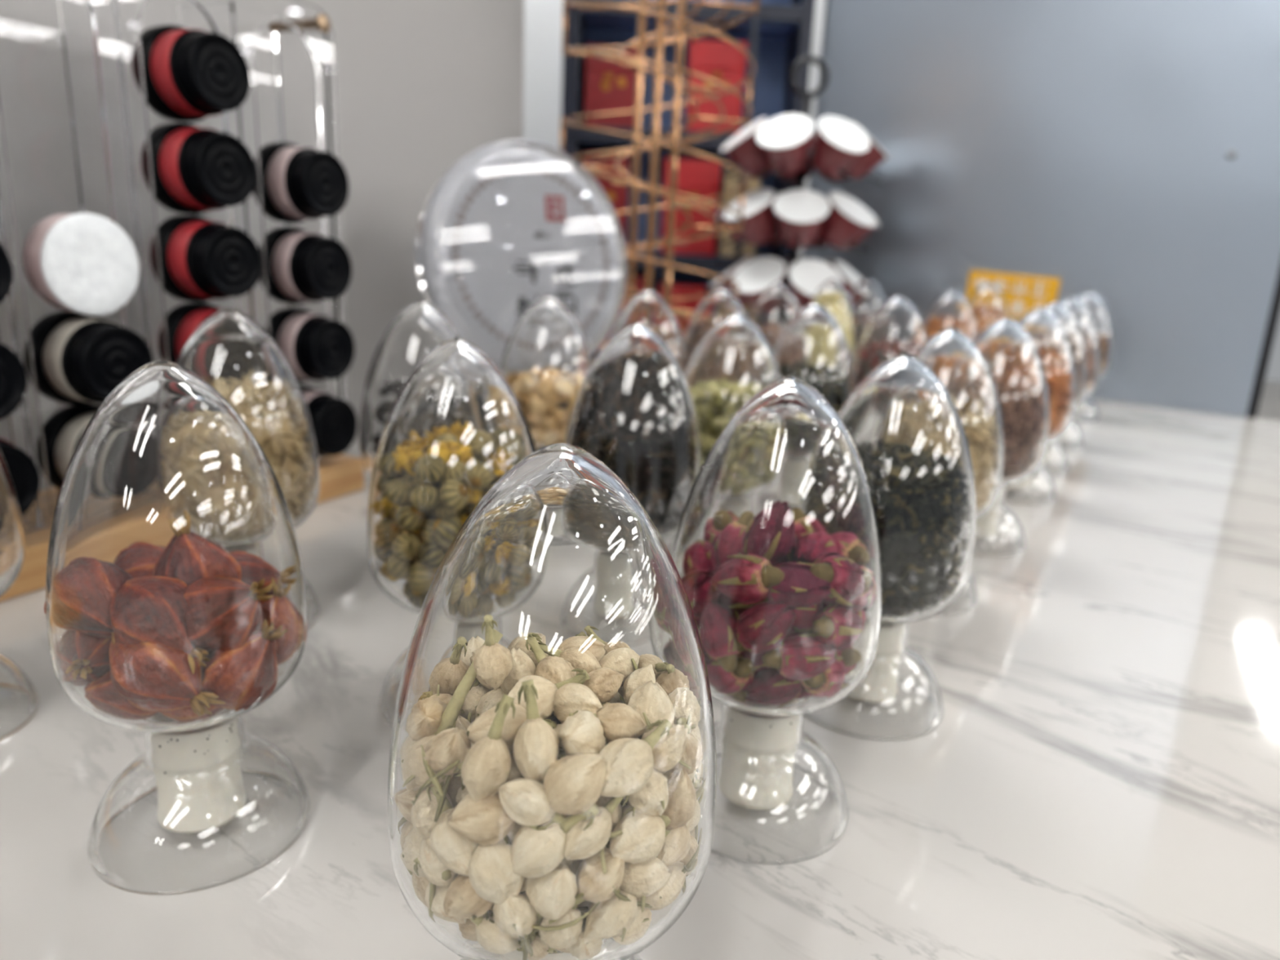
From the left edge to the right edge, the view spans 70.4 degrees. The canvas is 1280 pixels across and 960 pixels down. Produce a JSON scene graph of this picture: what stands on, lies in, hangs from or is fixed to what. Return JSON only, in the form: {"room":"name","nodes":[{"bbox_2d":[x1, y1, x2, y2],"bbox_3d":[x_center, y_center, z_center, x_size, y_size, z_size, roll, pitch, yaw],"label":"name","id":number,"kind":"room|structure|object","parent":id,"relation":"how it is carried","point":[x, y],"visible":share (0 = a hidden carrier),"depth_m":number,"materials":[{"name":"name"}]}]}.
{"room":"food shop","nodes":[
{"label":"food shop","id":0,"kind":"room"},
{"bbox_2d":[297,0,524,435],"bbox_3d":[-1.363,-0.156,-0.698,0.450,2.750,4.277,11,17,27],"label":"wall","id":1,"kind":"structure","parent":0,"point":[422,86],"depth_m":0.90,"materials":[{"name":"grey paint"}]},
{"bbox_2d":[522,0,825,257],"bbox_3d":[-0.113,-0.802,1.919,2.100,2.750,0.080,3,15,0],"label":"door frame","id":2,"kind":"structure","parent":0,"point":[543,19],"depth_m":1.86,"materials":[{"name":"white paint"}]},
{"bbox_2d":[802,0,1279,417],"bbox_3d":[0.590,-0.611,1.331,0.683,2.750,0.040,12,18,32],"label":"wall","id":3,"kind":"structure","parent":0,"point":[1085,144],"depth_m":1.31,"materials":[{"name":"grey paint"}]},
{"bbox_2d":[965,270,1060,319],"bbox_3d":[0.569,-0.282,1.393,0.134,0.070,0.008,12,18,32],"label":"sign","id":4,"kind":"object","parent":3,"relation":"attached to","point":[1022,295],"visible":0.6,"depth_m":1.38,"materials":[{"name":"yellow"}]},
{"bbox_2d":[1226,150,1236,159],"bbox_3d":[0.789,-0.434,1.209,0.012,0.012,0.006,12,18,32],"label":"screw","id":5,"kind":"object","parent":3,"relation":"attached to","point":[1231,154],"visible":1,"depth_m":1.21,"materials":[{"name":"metal"}]},
{"bbox_2d":[1246,266,1279,418],"bbox_3d":[0.876,-0.547,1.144,0.012,2.750,0.030,12,18,32],"label":"trim","id":6,"kind":"structure","parent":3,"relation":"attached to","point":[1274,312],"depth_m":1.23,"materials":[{"name":"black metal"}]},
{"bbox_2d":[1256,381,1279,421],"bbox_3d":[2.452,1.077,0.776,21.000,0.050,17.000,3,15,0],"label":"floor","id":7,"kind":"structure","parent":0,"point":[1268,409],"depth_m":7.55,"materials":[{"name":"grey tile"}]},
{"bbox_2d":[561,0,815,358],"bbox_3d":[0.051,-0.166,1.759,0.403,1.620,0.316,3,15,0],"label":"display cabinet","id":8,"kind":"object","parent":7,"relation":"on","point":[780,33],"visible":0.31,"depth_m":1.57,"materials":[{"name":"blue paint"}]},
{"bbox_2d":[582,151,630,250],"bbox_3d":[-0.061,-0.488,1.598,0.079,0.162,0.094,3,15,0],"label":"gift box","id":9,"kind":"object","parent":8,"relation":"on","point":[617,195],"visible":0.41,"depth_m":1.55,"materials":[{"name":"red cardboard"}]},
{"bbox_2d":[584,44,637,128],"bbox_3d":[-0.044,-0.664,1.550,0.096,0.128,0.094,3,15,0],"label":"gift box","id":10,"kind":"object","parent":8,"relation":"on","point":[610,86],"visible":0.75,"depth_m":1.51,"materials":[{"name":"red cardboard"}]},
{"bbox_2d":[598,274,645,353],"bbox_3d":[-0.029,-0.279,1.654,0.087,0.185,0.094,3,15,0],"label":"gift box","id":11,"kind":"object","parent":8,"relation":"on","point":[639,286],"visible":0.02,"depth_m":1.59,"materials":[{"name":"red cardboard"}]},
{"bbox_2d":[658,281,706,339],"bbox_3d":[0.073,-0.269,1.656,0.082,0.175,0.092,3,15,0],"label":"gift box","id":12,"kind":"object","parent":8,"relation":"on","point":[678,290],"visible":0.27,"depth_m":1.59,"materials":[{"name":"red cardboard"}]},
{"bbox_2d":[660,157,721,256],"bbox_3d":[0.087,-0.479,1.598,0.096,0.158,0.094,3,15,0],"label":"gift box","id":13,"kind":"object","parent":8,"relation":"on","point":[700,178],"visible":0.6,"depth_m":1.55,"materials":[{"name":"red cardboard"}]},
{"bbox_2d":[684,39,747,133],"bbox_3d":[0.127,-0.663,1.548,0.094,0.144,0.094,3,15,0],"label":"gift box","id":14,"kind":"object","parent":8,"relation":"on","point":[722,61],"visible":0.78,"depth_m":1.50,"materials":[{"name":"red cardboard"}]},
{"bbox_2d":[715,278,751,317],"bbox_3d":[0.163,-0.266,1.630,0.060,0.190,0.062,3,15,0],"label":"carton","id":15,"kind":"object","parent":8,"relation":"on","point":[747,309],"visible":0.02,"depth_m":1.59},
{"bbox_2d":[717,168,760,257],"bbox_3d":[0.172,-0.462,1.577,0.060,0.144,0.062,3,15,0],"label":"carton","id":16,"kind":"object","parent":8,"relation":"on","point":[726,250],"visible":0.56,"depth_m":1.54,"materials":[{"name":"cardboard"}]},
{"bbox_3d":[0.071,0.581,0.432,2.735,0.870,2.531,3,15,0],"label":"cabinet","id":17,"kind":"object","parent":7,"relation":"on","visible":0},
{"bbox_2d":[0,398,1279,959],"bbox_3d":[-0.016,0.228,-0.004,1.616,0.030,3.108,12,18,32],"label":"countertop","id":18,"kind":"structure","parent":17,"relation":"on","point":[1098,778],"depth_m":0.36,"materials":[{"name":"white stone"}]},
{"bbox_2d":[0,448,39,740],"bbox_3d":[-0.282,0.021,0.348,0.078,0.162,0.078,8,16,20],"label":"jar","id":19,"kind":"object","parent":18,"relation":"on","point":[19,698],"visible":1,"depth_m":0.36,"materials":[{"name":"clear glass"}]},
{"bbox_2d":[45,360,310,894],"bbox_3d":[-0.148,0.042,0.294,0.075,0.162,0.075,1,15,-7],"label":"jar","id":20,"kind":"object","parent":18,"relation":"on","point":[176,600],"visible":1,"depth_m":0.27,"materials":[{"name":"clear glass"}]},
{"bbox_2d":[0,0,364,601],"bbox_3d":[-0.409,-0.098,0.407,0.105,0.350,0.692,10,17,25],"label":"stand","id":21,"kind":"object","parent":18,"relation":"on","point":[77,121],"visible":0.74,"depth_m":0.55,"materials":[{"name":"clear plastic"}]},
{"bbox_2d":[0,438,39,515],"bbox_3d":[-0.351,-0.001,0.477,0.046,0.055,0.055,10,17,25],"label":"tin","id":22,"kind":"object","parent":21,"relation":"on","point":[24,472],"visible":0.52,"depth_m":0.48,"materials":[{"name":"black plastic"}]},
{"bbox_2d":[0,342,26,419],"bbox_3d":[-0.349,-0.053,0.463,0.046,0.055,0.055,10,17,25],"label":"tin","id":23,"kind":"object","parent":22,"relation":"on","point":[13,377],"visible":1,"depth_m":0.47,"materials":[{"name":"black plastic"}]},
{"bbox_2d":[0,243,13,303],"bbox_3d":[-0.346,-0.105,0.449,0.046,0.055,0.055,10,17,25],"label":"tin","id":24,"kind":"object","parent":23,"relation":"on","point":[6,267],"visible":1,"depth_m":0.46,"materials":[{"name":"black plastic"}]},
{"bbox_2d":[42,404,99,489],"bbox_3d":[-0.319,-0.015,0.540,0.046,0.055,0.055,10,17,25],"label":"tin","id":25,"kind":"object","parent":21,"relation":"on","point":[62,432],"visible":0.16,"depth_m":0.52,"materials":[{"name":"black plastic"}]},
{"bbox_2d":[29,310,153,405],"bbox_3d":[-0.316,-0.069,0.525,0.046,0.055,0.055,10,17,25],"label":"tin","id":26,"kind":"object","parent":25,"relation":"on","point":[79,359],"visible":0.87,"depth_m":0.51,"materials":[{"name":"black plastic"}]},
{"bbox_2d":[22,213,139,315],"bbox_3d":[-0.315,-0.122,0.511,0.020,0.056,0.056,10,17,25],"label":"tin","id":27,"kind":"object","parent":26,"relation":"on","point":[86,264],"visible":1,"depth_m":0.50,"materials":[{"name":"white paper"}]},
{"bbox_2d":[298,384,357,456],"bbox_3d":[-0.245,-0.043,0.684,0.046,0.055,0.055,10,17,25],"label":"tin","id":28,"kind":"object","parent":21,"relation":"on","point":[334,420],"visible":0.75,"depth_m":0.67,"materials":[{"name":"black plastic"}]},
{"bbox_2d":[269,307,355,382],"bbox_3d":[-0.243,-0.098,0.669,0.046,0.055,0.055,10,17,25],"label":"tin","id":29,"kind":"object","parent":28,"relation":"on","point":[315,347],"visible":0.92,"depth_m":0.65,"materials":[{"name":"black plastic"}]},
{"bbox_2d":[264,226,351,304],"bbox_3d":[-0.240,-0.154,0.654,0.046,0.055,0.055,10,17,25],"label":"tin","id":30,"kind":"object","parent":29,"relation":"on","point":[302,266],"visible":0.99,"depth_m":0.64,"materials":[{"name":"black plastic"}]},
{"bbox_2d":[259,142,349,223],"bbox_3d":[-0.238,-0.209,0.639,0.046,0.055,0.055,10,17,25],"label":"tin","id":31,"kind":"object","parent":30,"relation":"on","point":[299,184],"visible":0.97,"depth_m":0.62,"materials":[{"name":"black plastic"}]},
{"bbox_3d":[-0.281,-0.034,0.611,0.046,0.055,0.055,10,17,25],"label":"tin","id":32,"kind":"object","parent":21,"relation":"on","visible":0},
{"bbox_2d":[165,302,222,362],"bbox_3d":[-0.279,-0.088,0.597,0.046,0.055,0.055,10,17,25],"label":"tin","id":33,"kind":"object","parent":32,"relation":"on","point":[182,321],"visible":0.14,"depth_m":0.58,"materials":[{"name":"black plastic"}]},
{"bbox_2d":[157,214,262,302],"bbox_3d":[-0.276,-0.141,0.583,0.046,0.055,0.055,10,17,25],"label":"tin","id":34,"kind":"object","parent":33,"relation":"on","point":[202,260],"visible":1,"depth_m":0.57,"materials":[{"name":"black plastic"}]},
{"bbox_2d":[148,122,256,213],"bbox_3d":[-0.274,-0.195,0.568,0.046,0.055,0.055,10,17,25],"label":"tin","id":35,"kind":"object","parent":34,"relation":"on","point":[196,170],"visible":1,"depth_m":0.55,"materials":[{"name":"black plastic"}]},
{"bbox_2d":[140,24,250,122],"bbox_3d":[-0.271,-0.248,0.554,0.046,0.055,0.055,10,17,25],"label":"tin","id":36,"kind":"object","parent":35,"relation":"on","point":[193,74],"visible":1,"depth_m":0.54,"materials":[{"name":"black plastic"}]},
{"bbox_2d":[175,308,320,627],"bbox_3d":[-0.202,-0.005,0.458,0.075,0.162,0.075,9,16,22],"label":"jar","id":37,"kind":"object","parent":18,"relation":"on","point":[228,350],"visible":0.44,"depth_m":0.43,"materials":[{"name":"clear glass"}]},
{"bbox_2d":[360,300,460,476],"bbox_3d":[-0.132,-0.027,0.554,0.075,0.162,0.075,7,16,17],"label":"jar","id":38,"kind":"object","parent":18,"relation":"on","point":[420,327],"visible":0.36,"depth_m":0.52,"materials":[{"name":"clear glass"}]},
{"bbox_2d":[366,337,537,726],"bbox_3d":[-0.077,0.021,0.385,0.075,0.162,0.075,4,15,5],"label":"jar","id":39,"kind":"object","parent":18,"relation":"on","point":[456,424],"visible":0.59,"depth_m":0.35,"materials":[{"name":"clear glass"}]},
{"bbox_2d":[499,295,593,450],"bbox_3d":[-0.067,-0.050,0.650,0.075,0.162,0.075,14,19,36],"label":"jar","id":40,"kind":"object","parent":18,"relation":"on","point":[547,358],"visible":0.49,"depth_m":0.61,"materials":[{"name":"clear glass"}]},
{"bbox_2d":[386,443,716,959],"bbox_3d":[-0.020,0.070,0.210,0.075,0.162,0.075,-4,17,-25],"label":"jar","id":41,"kind":"object","parent":18,"relation":"on","point":[552,787],"visible":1,"depth_m":0.18,"materials":[{"name":"clear glass"}]},
{"bbox_2d":[564,322,702,541],"bbox_3d":[-0.004,-0.002,0.482,0.078,0.162,0.078,-1,16,-15],"label":"jar","id":42,"kind":"object","parent":18,"relation":"on","point":[633,410],"visible":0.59,"depth_m":0.45,"materials":[{"name":"clear glass"}]},
{"bbox_2d":[608,288,687,373],"bbox_3d":[0.004,-0.081,0.776,0.075,0.162,0.075,9,16,23],"label":"jar","id":43,"kind":"object","parent":18,"relation":"on","point":[648,308],"visible":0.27,"depth_m":0.74,"materials":[{"name":"clear glass"}]},
{"bbox_2d":[560,0,759,360],"bbox_3d":[0.018,-0.385,1.067,0.219,0.600,0.219,12,18,32],"label":"lattice","id":44,"kind":"object","parent":18,"relation":"on","point":[603,52],"visible":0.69,"depth_m":1.05,"materials":[{"name":"gold metal"}]},
{"bbox_2d":[683,287,746,364],"bbox_3d":[0.073,-0.101,0.863,0.078,0.162,0.078,-10,20,-40],"label":"jar","id":45,"kind":"object","parent":18,"relation":"on","point":[721,302],"visible":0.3,"depth_m":0.83,"materials":[{"name":"clear glass"}]},
{"bbox_2d":[668,311,781,556],"bbox_3d":[0.056,-0.025,0.579,0.075,0.162,0.075,10,17,26],"label":"jar","id":46,"kind":"object","parent":18,"relation":"on","point":[734,361],"visible":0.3,"depth_m":0.54,"materials":[{"name":"clear glass"}]},
{"bbox_2d":[748,282,800,350],"bbox_3d":[0.151,-0.141,1.027,0.075,0.162,0.075,9,16,21],"label":"jar","id":47,"kind":"object","parent":18,"relation":"on","point":[777,305],"visible":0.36,"depth_m":0.99,"materials":[{"name":"clear glass"}]},
{"bbox_2d":[671,376,882,864],"bbox_3d":[0.047,0.044,0.321,0.075,0.162,0.075,4,15,7],"label":"jar","id":48,"kind":"object","parent":18,"relation":"on","point":[776,556],"visible":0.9,"depth_m":0.29,"materials":[{"name":"clear glass"}]},
{"bbox_2d":[718,55,883,316],"bbox_3d":[0.235,-0.384,1.360,0.237,0.465,0.236,-8,18,-34],"label":"display stand","id":49,"kind":"object","parent":18,"relation":"on","point":[807,96],"visible":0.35,"depth_m":1.31,"materials":[{"name":"black metal"}]},
{"bbox_2d":[709,255,751,306],"bbox_3d":[0.146,-0.301,1.380,0.084,0.082,0.077,9,16,22],"label":"pod","id":50,"kind":"object","parent":49,"relation":"on","point":[718,283],"visible":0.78,"depth_m":1.36,"materials":[{"name":"red plastic"}]},
{"bbox_2d":[715,190,756,244],"bbox_3d":[0.153,-0.400,1.382,0.083,0.080,0.077,16,20,42],"label":"pod","id":51,"kind":"object","parent":49,"relation":"on","point":[719,217],"visible":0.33,"depth_m":1.37,"materials":[{"name":"red plastic"}]},
{"bbox_2d":[717,211,745,244],"bbox_3d":[0.161,-0.395,1.383,0.069,0.051,0.069,-30,2,24],"label":"cup","id":52,"kind":"object","parent":51,"relation":"on","point":[735,234],"depth_m":1.37,"materials":[{"name":"red plastic"}]},
{"bbox_2d":[720,116,768,175],"bbox_3d":[0.156,-0.485,1.317,0.084,0.082,0.077,-8,18,-34],"label":"pod","id":53,"kind":"object","parent":49,"relation":"on","point":[744,149],"visible":0.91,"depth_m":1.29,"materials":[{"name":"red plastic"}]},
{"bbox_2d":[727,121,772,179],"bbox_3d":[0.176,-0.502,1.386,0.084,0.082,0.077,7,16,16],"label":"pod","id":54,"kind":"object","parent":49,"relation":"on","point":[766,170],"visible":0.07,"depth_m":1.38,"materials":[{"name":"red plastic"}]},
{"bbox_2d":[749,164,772,179],"bbox_3d":[0.180,-0.495,1.380,0.069,0.051,0.069,-15,-17,-49],"label":"cup","id":55,"kind":"object","parent":54,"relation":"on","point":[766,170],"depth_m":1.38,"materials":[{"name":"red plastic"}]},
{"bbox_2d":[723,188,778,244],"bbox_3d":[0.164,-0.381,1.310,0.083,0.080,0.077,1,15,-8],"label":"pod","id":56,"kind":"object","parent":49,"relation":"on","point":[760,224],"visible":0.89,"depth_m":1.30,"materials":[{"name":"red plastic"}]},
{"bbox_2d":[746,255,767,306],"bbox_3d":[0.183,-0.318,1.450,0.084,0.082,0.077,11,17,29],"label":"pod","id":57,"kind":"object","parent":49,"relation":"on","point":[757,256],"visible":0.09,"depth_m":1.42,"materials":[{"name":"red plastic"}]},
{"bbox_2d":[733,256,785,309],"bbox_3d":[0.179,-0.282,1.317,0.084,0.082,0.077,-5,17,-27],"label":"pod","id":58,"kind":"object","parent":49,"relation":"on","point":[756,276],"visible":0.8,"depth_m":1.31,"materials":[{"name":"red plastic"}]},
{"bbox_2d":[741,275,784,309],"bbox_3d":[0.181,-0.279,1.326,0.069,0.051,0.069,15,59,38],"label":"cup","id":59,"kind":"object","parent":58,"relation":"on","point":[753,286],"depth_m":1.30,"materials":[{"name":"plastic"}]},
{"bbox_2d":[761,192,782,245],"bbox_3d":[0.204,-0.412,1.435,0.077,0.080,0.083,4,15,5],"label":"pod","id":60,"kind":"object","parent":49,"relation":"on","point":[775,240],"visible":0.06,"depth_m":1.43,"materials":[{"name":"red plastic"}]},
{"bbox_2d":[755,114,813,174],"bbox_3d":[0.199,-0.467,1.260,0.077,0.082,0.084,4,15,3],"label":"pod","id":61,"kind":"object","parent":49,"relation":"on","point":[784,140],"visible":1,"depth_m":1.25,"materials":[{"name":"red plastic"}]},
{"bbox_2d":[762,135,809,174],"bbox_3d":[0.205,-0.463,1.266,0.069,0.051,0.069,10,57,25],"label":"cup","id":62,"kind":"object","parent":61,"relation":"on","point":[791,153],"depth_m":1.24,"materials":[{"name":"red plastic"}]},
{"bbox_2d":[781,257,806,282],"bbox_3d":[0.256,-0.318,1.461,0.077,0.082,0.084,0,15,-8],"label":"pod","id":63,"kind":"object","parent":49,"relation":"on","point":[786,260],"visible":0.11,"depth_m":1.44,"materials":[{"name":"red plastic"}]},
{"bbox_2d":[782,259,799,282],"bbox_3d":[0.250,-0.311,1.456,0.069,0.051,0.069,6,-25,13],"label":"cup","id":64,"kind":"object","parent":63,"relation":"on","point":[786,262],"depth_m":1.44,"materials":[{"name":"plastic"}]},
{"bbox_2d":[777,130,817,182],"bbox_3d":[0.245,-0.507,1.414,0.077,0.082,0.084,-3,16,-21],"label":"pod","id":65,"kind":"object","parent":49,"relation":"on","point":[792,178],"visible":0.12,"depth_m":1.40,"materials":[{"name":"red plastic"}]},
{"bbox_2d":[773,189,830,247],"bbox_3d":[0.222,-0.368,1.274,0.077,0.080,0.083,-2,16,-18],"label":"pod","id":66,"kind":"object","parent":49,"relation":"on","point":[801,213],"visible":0.99,"depth_m":1.26,"materials":[{"name":"red plastic"}]},
{"bbox_2d":[777,213,824,247],"bbox_3d":[0.226,-0.365,1.284,0.069,0.051,0.069,4,51,6],"label":"cup","id":67,"kind":"object","parent":66,"relation":"on","point":[805,228],"depth_m":1.26,"materials":[{"name":"red plastic"}]},
{"bbox_2d":[789,258,842,309],"bbox_3d":[0.252,-0.275,1.303,0.077,0.082,0.084,5,15,10],"label":"pod","id":68,"kind":"object","parent":49,"relation":"on","point":[806,276],"visible":0.66,"depth_m":1.29,"materials":[{"name":"red plastic"}]},
{"bbox_2d":[789,280,813,309],"bbox_3d":[0.246,-0.272,1.311,0.069,0.051,0.069,0,55,-12],"label":"cup","id":69,"kind":"object","parent":68,"relation":"on","point":[802,291],"depth_m":1.28,"materials":[{"name":"plastic"}]},
{"bbox_2d":[808,195,830,248],"bbox_3d":[0.285,-0.406,1.427,0.077,0.080,0.083,5,15,7],"label":"pod","id":70,"kind":"object","parent":49,"relation":"on","point":[820,242],"visible":0.05,"depth_m":1.42,"materials":[{"name":"red plastic"}]},
{"bbox_2d":[823,258,834,266],"bbox_3d":[0.310,-0.302,1.414,0.077,0.082,0.084,16,20,41],"label":"pod","id":71,"kind":"object","parent":49,"relation":"on","point":[830,261],"visible":0.18,"depth_m":1.40,"materials":[{"name":"red plastic"}]},
{"bbox_2d":[826,262,834,266],"bbox_3d":[0.301,-0.298,1.415,0.069,0.051,0.069,40,-4,-29],"label":"cup","id":72,"kind":"object","parent":71,"relation":"on","point":[832,264],"depth_m":1.40,"materials":[{"name":"plastic"}]},
{"bbox_2d":[814,168,848,182],"bbox_3d":[0.309,-0.495,1.380,0.077,0.082,0.084,11,17,28],"label":"pod","id":73,"kind":"object","parent":49,"relation":"on","point":[833,180],"visible":0.06,"depth_m":1.39,"materials":[{"name":"red plastic"}]},
{"bbox_2d":[809,115,870,177],"bbox_3d":[0.273,-0.463,1.256,0.084,0.082,0.077,16,20,40],"label":"pod","id":74,"kind":"object","parent":49,"relation":"on","point":[838,142],"visible":0.99,"depth_m":1.25,"materials":[{"name":"red plastic"}]},
{"bbox_2d":[809,129,861,177],"bbox_3d":[0.272,-0.460,1.266,0.069,0.051,0.069,-4,57,-25],"label":"cup","id":75,"kind":"object","parent":74,"relation":"on","point":[833,151],"depth_m":1.24,"materials":[{"name":"red plastic"}]},
{"bbox_2d":[818,191,875,249],"bbox_3d":[0.294,-0.371,1.296,0.083,0.080,0.077,8,16,19],"label":"pod","id":76,"kind":"object","parent":49,"relation":"on","point":[846,220],"visible":0.97,"depth_m":1.28,"materials":[{"name":"red plastic"}]},
{"bbox_2d":[833,259,862,295],"bbox_3d":[0.305,-0.283,1.342,0.084,0.082,0.077,4,15,4],"label":"pod","id":77,"kind":"object","parent":49,"relation":"on","point":[851,279],"visible":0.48,"depth_m":1.32,"materials":[{"name":"red plastic"}]},
{"bbox_2d":[833,264,854,295],"bbox_3d":[0.299,-0.280,1.351,0.069,0.051,0.069,49,29,9],"label":"cup","id":78,"kind":"object","parent":77,"relation":"on","point":[847,274],"depth_m":1.32,"materials":[{"name":"plastic"}]},
{"bbox_2d":[846,195,879,249],"bbox_3d":[0.321,-0.390,1.371,0.083,0.080,0.077,7,16,17],"label":"pod","id":79,"kind":"object","parent":49,"relation":"on","point":[877,225],"visible":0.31,"depth_m":1.35,"materials":[{"name":"red plastic"}]},
{"bbox_2d":[846,222,876,249],"bbox_3d":[0.313,-0.384,1.368,0.069,0.051,0.069,37,8,-14],"label":"cup","id":80,"kind":"object","parent":79,"relation":"on","point":[870,228],"depth_m":1.36,"materials":[{"name":"red plastic"}]},
{"bbox_2d":[845,120,889,181],"bbox_3d":[0.322,-0.475,1.310,0.084,0.082,0.077,0,15,-9],"label":"pod","id":81,"kind":"object","parent":49,"relation":"on","point":[868,160],"visible":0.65,"depth_m":1.29,"materials":[{"name":"red plastic"}]},
{"bbox_2d":[845,137,886,181],"bbox_3d":[0.315,-0.472,1.317,0.069,0.051,0.069,44,20,0],"label":"cup","id":82,"kind":"object","parent":81,"relation":"on","point":[868,160],"depth_m":1.29,"materials":[{"name":"red plastic"}]},
{"bbox_2d":[772,302,855,413],"bbox_3d":[0.129,-0.055,0.703,0.075,0.162,0.075,-9,19,-38],"label":"jar","id":83,"kind":"object","parent":18,"relation":"on","point":[812,348],"visible":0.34,"depth_m":0.67,"materials":[{"name":"clear glass"}]},
{"bbox_2d":[808,279,856,359],"bbox_3d":[0.244,-0.178,1.181,0.075,0.162,0.075,9,16,23],"label":"jar","id":84,"kind":"object","parent":18,"relation":"on","point":[832,295],"visible":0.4,"depth_m":1.15,"materials":[{"name":"clear glass"}]},
{"bbox_2d":[848,278,885,360],"bbox_3d":[0.312,-0.200,1.273,0.075,0.162,0.075,-9,19,-38],"label":"jar","id":85,"kind":"object","parent":18,"relation":"on","point":[866,298],"visible":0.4,"depth_m":1.24,"materials":[{"name":"clear glass"}]},
{"bbox_2d":[852,295,927,387],"bbox_3d":[0.239,-0.095,0.868,0.075,0.162,0.075,12,18,31],"label":"jar","id":86,"kind":"object","parent":18,"relation":"on","point":[896,327],"visible":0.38,"depth_m":0.84,"materials":[{"name":"clear glass"}]},
{"bbox_2d":[804,353,976,740],"bbox_3d":[0.108,0.025,0.402,0.075,0.162,0.075,17,20,42],"label":"jar","id":87,"kind":"object","parent":18,"relation":"on","point":[907,432],"visible":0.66,"depth_m":0.37,"materials":[{"name":"clear glass"}]},
{"bbox_2d":[921,289,977,341],"bbox_3d":[0.353,-0.139,1.052,0.075,0.162,0.075,-5,17,-27],"label":"jar","id":88,"kind":"object","parent":18,"relation":"on","point":[951,309],"visible":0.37,"depth_m":1.02,"materials":[{"name":"clear glass"}]},
{"bbox_2d":[913,328,1004,615],"bbox_3d":[0.175,-0.008,0.537,0.075,0.162,0.075,-7,18,-32],"label":"jar","id":89,"kind":"object","parent":18,"relation":"on","point":[950,353],"visible":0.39,"depth_m":0.50,"materials":[{"name":"clear glass"}]},
{"bbox_2d":[968,282,1008,334],"bbox_3d":[0.507,-0.210,1.345,0.075,0.162,0.075,-8,19,-36],"label":"jar","id":90,"kind":"object","parent":18,"relation":"on","point":[988,305],"visible":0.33,"depth_m":1.31,"materials":[{"name":"clear glass"}]},
{"bbox_2d":[973,317,1049,556],"bbox_3d":[0.249,-0.034,0.643,0.075,0.162,0.075,-2,16,-16],"label":"jar","id":91,"kind":"object","parent":18,"relation":"on","point":[1014,362],"visible":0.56,"depth_m":0.61,"materials":[{"name":"clear glass"}]},
{"bbox_2d":[1003,307,1076,504],"bbox_3d":[0.334,-0.066,0.780,0.075,0.162,0.075,15,19,38],"label":"jar","id":92,"kind":"object","parent":18,"relation":"on","point":[1050,337],"visible":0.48,"depth_m":0.75,"materials":[{"name":"clear glass"}]},
{"bbox_2d":[1040,301,1086,473],"bbox_3d":[0.397,-0.093,0.891,0.075,0.162,0.075,10,17,24],"label":"jar","id":93,"kind":"object","parent":18,"relation":"on","point":[1055,460],"visible":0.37,"depth_m":0.86,"materials":[{"name":"clear glass"}]},
{"bbox_2d":[1055,297,1099,448],"bbox_3d":[0.468,-0.121,1.007,0.075,0.162,0.075,7,16,16],"label":"jar","id":94,"kind":"object","parent":18,"relation":"on","point":[1072,438],"visible":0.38,"depth_m":0.98,"materials":[{"name":"clear glass"}]},
{"bbox_2d":[1072,291,1113,421],"bbox_3d":[0.573,-0.163,1.181,0.075,0.162,0.075,5,15,7],"label":"jar","id":95,"kind":"object","parent":18,"relation":"on","point":[1087,411],"visible":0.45,"depth_m":1.15,"materials":[{"name":"clear glass"}]},
{"label":"easel","id":96,"kind":"object","parent":18,"relation":"on","visible":0},
{"bbox_2d":[415,139,626,368],"bbox_3d":[-0.103,-0.203,0.838,0.210,0.211,0.062,-9,19,-36],"label":"round plaque","id":97,"kind":"object","parent":96,"relation":"on","point":[508,225],"visible":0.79,"depth_m":0.81,"materials":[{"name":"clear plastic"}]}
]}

